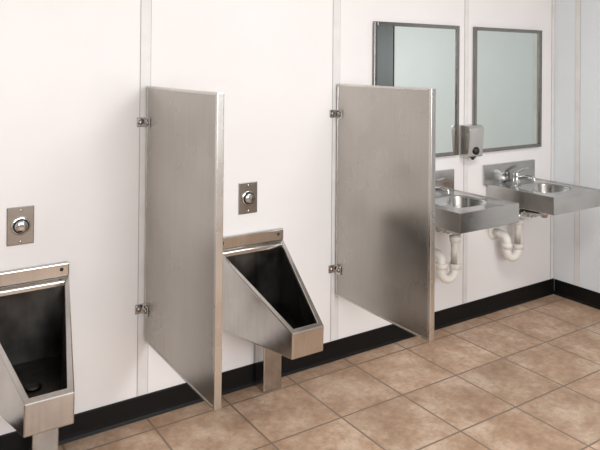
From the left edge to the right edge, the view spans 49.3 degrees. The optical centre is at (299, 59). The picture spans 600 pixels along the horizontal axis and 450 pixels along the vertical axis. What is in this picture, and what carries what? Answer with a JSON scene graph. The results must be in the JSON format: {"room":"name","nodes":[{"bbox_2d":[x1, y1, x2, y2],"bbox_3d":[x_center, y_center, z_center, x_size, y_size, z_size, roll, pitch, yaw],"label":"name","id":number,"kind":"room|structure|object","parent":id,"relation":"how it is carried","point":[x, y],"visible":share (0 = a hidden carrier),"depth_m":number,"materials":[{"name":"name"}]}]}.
{"room":"public restroom","nodes":[
{"label":"public restroom","id":0,"kind":"room"},
{"bbox_2d":[0,0,551,434],"bbox_3d":[-0.827,0.368,3.194,6.775,2.750,0.100,1,0,-34],"label":"wall","id":1,"kind":"structure","parent":0,"point":[70,69],"depth_m":3.32,"materials":[{"name":"white paint"}]},
{"bbox_2d":[6,205,33,245],"bbox_3d":[-1.219,0.729,2.854,0.112,0.166,0.030,1,0,-34],"label":"valve","id":2,"kind":"object","parent":1,"relation":"attached to","point":[20,220],"visible":1,"depth_m":2.85,"materials":[{"name":"silver metal"}]},
{"bbox_2d":[135,303,147,316],"bbox_3d":[-0.731,1.208,3.159,0.118,0.046,0.064,1,0,-34],"label":"bracket","id":3,"kind":"object","parent":1,"relation":"attached to","point":[139,308],"visible":0.52,"depth_m":3.15,"materials":[{"name":"silver metal"}]},
{"bbox_2d":[137,117,149,127],"bbox_3d":[-0.723,0.305,3.164,0.118,0.046,0.064,1,0,-34],"label":"bracket","id":4,"kind":"object","parent":1,"relation":"attached to","point":[142,121],"visible":0.54,"depth_m":3.15,"materials":[{"name":"silver metal"}]},
{"bbox_2d":[137,0,151,395],"bbox_3d":[-0.754,0.316,3.181,0.056,2.625,0.003,1,0,-34],"label":"trim","id":5,"kind":"structure","parent":1,"relation":"attached to","point":[146,5],"depth_m":3.17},
{"bbox_2d":[145,89,214,405],"bbox_3d":[-0.529,0.746,2.865,0.026,1.224,0.754,1,0,-34],"label":"panel","id":6,"kind":"object","parent":1,"relation":"attached to","point":[181,132],"visible":0.86,"depth_m":2.81,"materials":[{"name":"metal"}]},
{"bbox_2d":[144,86,223,410],"bbox_3d":[-0.526,0.746,2.860,0.032,1.232,0.766,1,0,-34],"label":"trim","id":7,"kind":"structure","parent":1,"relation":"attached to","point":[219,96],"depth_m":2.54,"materials":[{"name":"metal"}]},
{"bbox_2d":[239,181,256,214],"bbox_3d":[-0.272,0.741,3.485,0.112,0.166,0.030,1,0,-34],"label":"valve","id":8,"kind":"object","parent":1,"relation":"attached to","point":[247,191],"visible":1,"depth_m":3.48,"materials":[{"name":"silver metal"}]},
{"bbox_2d":[0,278,553,449],"bbox_3d":[-0.798,1.686,3.143,6.555,0.112,0.016,1,0,-34],"label":"baseboard","id":9,"kind":"structure","parent":1,"relation":"attached to","point":[121,413],"depth_m":3.50,"materials":[{"name":"black plastic"}]},
{"bbox_2d":[328,264,340,274],"bbox_3d":[0.231,1.221,3.799,0.118,0.046,0.064,1,0,-34],"label":"bracket","id":10,"kind":"object","parent":1,"relation":"attached to","point":[334,268],"visible":0.55,"depth_m":3.79,"materials":[{"name":"silver metal"}]},
{"bbox_2d":[330,0,340,340],"bbox_3d":[0.211,0.328,3.824,0.056,2.625,0.003,1,0,-34],"label":"trim","id":11,"kind":"structure","parent":1,"relation":"attached to","point":[336,3],"depth_m":3.82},
{"bbox_2d":[330,110,341,117],"bbox_3d":[0.238,0.318,3.805,0.118,0.046,0.064,1,0,-34],"label":"bracket","id":12,"kind":"object","parent":1,"relation":"attached to","point":[333,113],"visible":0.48,"depth_m":3.80,"materials":[{"name":"silver metal"}]},
{"bbox_2d":[336,86,428,338],"bbox_3d":[0.432,0.758,3.506,0.026,1.224,0.754,1,0,-34],"label":"panel","id":13,"kind":"object","parent":1,"relation":"attached to","point":[383,167],"visible":0.89,"depth_m":3.46,"materials":[{"name":"metal"}]},
{"bbox_2d":[335,84,435,341],"bbox_3d":[0.435,0.758,3.501,0.032,1.232,0.766,1,0,-34],"label":"trim","id":14,"kind":"structure","parent":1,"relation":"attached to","point":[432,91],"depth_m":3.18,"materials":[{"name":"metal"}]},
{"bbox_2d":[373,21,459,156],"bbox_3d":[0.753,0.204,4.171,0.740,0.864,0.020,1,0,-34],"label":"wall mirror","id":15,"kind":"object","parent":1,"relation":"attached to","point":[417,55],"visible":0.7,"depth_m":4.22,"materials":[{"name":"metal"}]},
{"bbox_2d":[435,169,453,191],"bbox_3d":[0.794,0.797,4.201,0.548,0.140,0.021,1,0,-34],"label":"backsplash","id":16,"kind":"structure","parent":1,"relation":"attached to","point":[448,174],"depth_m":4.30,"materials":[{"name":"metal"}]},
{"bbox_2d":[463,0,468,303],"bbox_3d":[1.128,0.340,4.436,0.041,2.625,0.003,1,0,-34],"label":"trim","id":17,"kind":"structure","parent":1,"relation":"attached to","point":[466,19],"depth_m":4.43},
{"bbox_2d":[460,124,483,159],"bbox_3d":[1.158,0.558,4.391,0.140,0.232,0.101,1,0,-34],"label":"soap dispenser","id":18,"kind":"object","parent":1,"relation":"attached to","point":[471,135],"visible":1,"depth_m":4.36,"materials":[{"name":"metal"}]},
{"bbox_2d":[435,169,518,282],"bbox_3d":[0.935,1.058,3.984,0.548,0.664,0.539,1,0,-34],"label":"sink","id":19,"kind":"object","parent":1,"relation":"attached to","point":[457,212],"visible":0.71,"depth_m":3.99,"materials":[{"name":"metal"}]},
{"bbox_2d":[435,177,449,195],"bbox_3d":[0.877,0.813,4.122,0.186,0.106,0.179,1,0,-34],"label":"faucet","id":20,"kind":"object","parent":19,"relation":"on","point":[438,188],"depth_m":4.17,"materials":[{"name":"silver metal"}]},
{"bbox_2d":[435,189,518,233],"bbox_3d":[0.951,0.939,3.993,0.513,0.156,0.537,1,0,-34],"label":"basin","id":21,"kind":"object","parent":19,"relation":"in","point":[459,212],"depth_m":3.80,"materials":[{"name":"metal"}]},
{"bbox_2d":[473,27,541,152],"bbox_3d":[1.490,0.214,4.662,0.732,0.864,0.020,1,0,-34],"label":"wall mirror","id":22,"kind":"object","parent":1,"relation":"attached to","point":[507,63],"visible":0.84,"depth_m":4.65,"materials":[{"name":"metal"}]},
{"bbox_2d":[483,159,534,185],"bbox_3d":[1.498,0.806,4.671,0.548,0.140,0.021,1,0,-34],"label":"backsplash","id":23,"kind":"structure","parent":1,"relation":"attached to","point":[497,173],"depth_m":4.62,"materials":[{"name":"metal"}]},
{"bbox_2d":[483,159,599,260],"bbox_3d":[1.640,1.067,4.454,0.548,0.664,0.539,1,0,-34],"label":"sink","id":24,"kind":"object","parent":1,"relation":"attached to","point":[516,182],"visible":0.93,"depth_m":4.49,"materials":[{"name":"metal"}]},
{"bbox_2d":[507,167,535,183],"bbox_3d":[1.582,0.822,4.591,0.186,0.106,0.179,1,0,-34],"label":"faucet","id":25,"kind":"object","parent":24,"relation":"on","point":[515,175],"depth_m":4.63,"materials":[{"name":"silver metal"}]},
{"bbox_2d":[486,178,599,215],"bbox_3d":[1.656,0.948,4.463,0.513,0.156,0.537,1,0,-34],"label":"basin","id":26,"kind":"object","parent":24,"relation":"in","point":[542,196],"depth_m":4.33,"materials":[{"name":"metal"}]},
{"bbox_2d":[550,0,554,278],"bbox_3d":[1.921,0.350,4.964,0.036,2.625,0.004,1,0,-34],"label":"trim","id":27,"kind":"structure","parent":1,"relation":"attached to","point":[553,1],"depth_m":4.96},
{"bbox_2d":[58,294,599,449],"bbox_3d":[0.464,1.792,1.230,6.775,0.100,4.800,1,0,-34],"label":"floor","id":28,"kind":"structure","parent":0,"point":[525,376],"depth_m":3.37,"materials":[{"name":"tile"}]},
{"bbox_2d":[0,261,74,449],"bbox_3d":[-1.073,1.326,2.624,0.410,0.821,0.574,1,0,-34],"label":"urinal","id":29,"kind":"object","parent":28,"relation":"on","point":[37,392],"visible":1,"depth_m":2.79,"materials":[{"name":"metal"}]},
{"bbox_2d":[0,285,66,397],"bbox_3d":[-1.064,1.173,2.614,0.356,0.329,0.498,1,0,-34],"label":"bowl","id":30,"kind":"object","parent":29,"relation":"on","point":[33,319],"depth_m":2.81,"materials":[{"name":"metal"}]},
{"bbox_2d":[222,228,323,392],"bbox_3d":[-0.120,1.338,3.259,0.410,0.821,0.574,1,0,-34],"label":"urinal","id":31,"kind":"object","parent":28,"relation":"on","point":[266,302],"visible":0.8,"depth_m":3.32,"materials":[{"name":"metal"}]},
{"bbox_2d":[226,247,315,328],"bbox_3d":[-0.112,1.185,3.249,0.356,0.329,0.498,1,0,-34],"label":"bowl","id":32,"kind":"object","parent":31,"relation":"on","point":[265,289],"depth_m":3.31,"materials":[{"name":"metal"}]},
{"bbox_2d":[553,0,599,292],"bbox_3d":[2.488,0.402,4.239,0.100,2.750,1.840,1,0,-34],"label":"wall","id":33,"kind":"structure","parent":0,"point":[565,10],"depth_m":4.79,"materials":[{"name":"white paint"}]},
{"bbox_2d":[554,279,599,309],"bbox_3d":[2.431,1.720,4.193,0.016,0.112,1.818,1,0,-34],"label":"baseboard","id":34,"kind":"structure","parent":33,"relation":"attached to","point":[584,296],"depth_m":4.79,"materials":[{"name":"black plastic"}]},
{"bbox_2d":[574,0,580,285],"bbox_3d":[2.044,0.350,4.811,0.004,2.625,0.041,1,0,-34],"label":"trim","id":35,"kind":"structure","parent":33,"relation":"attached to","point":[578,2],"depth_m":4.81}
]}

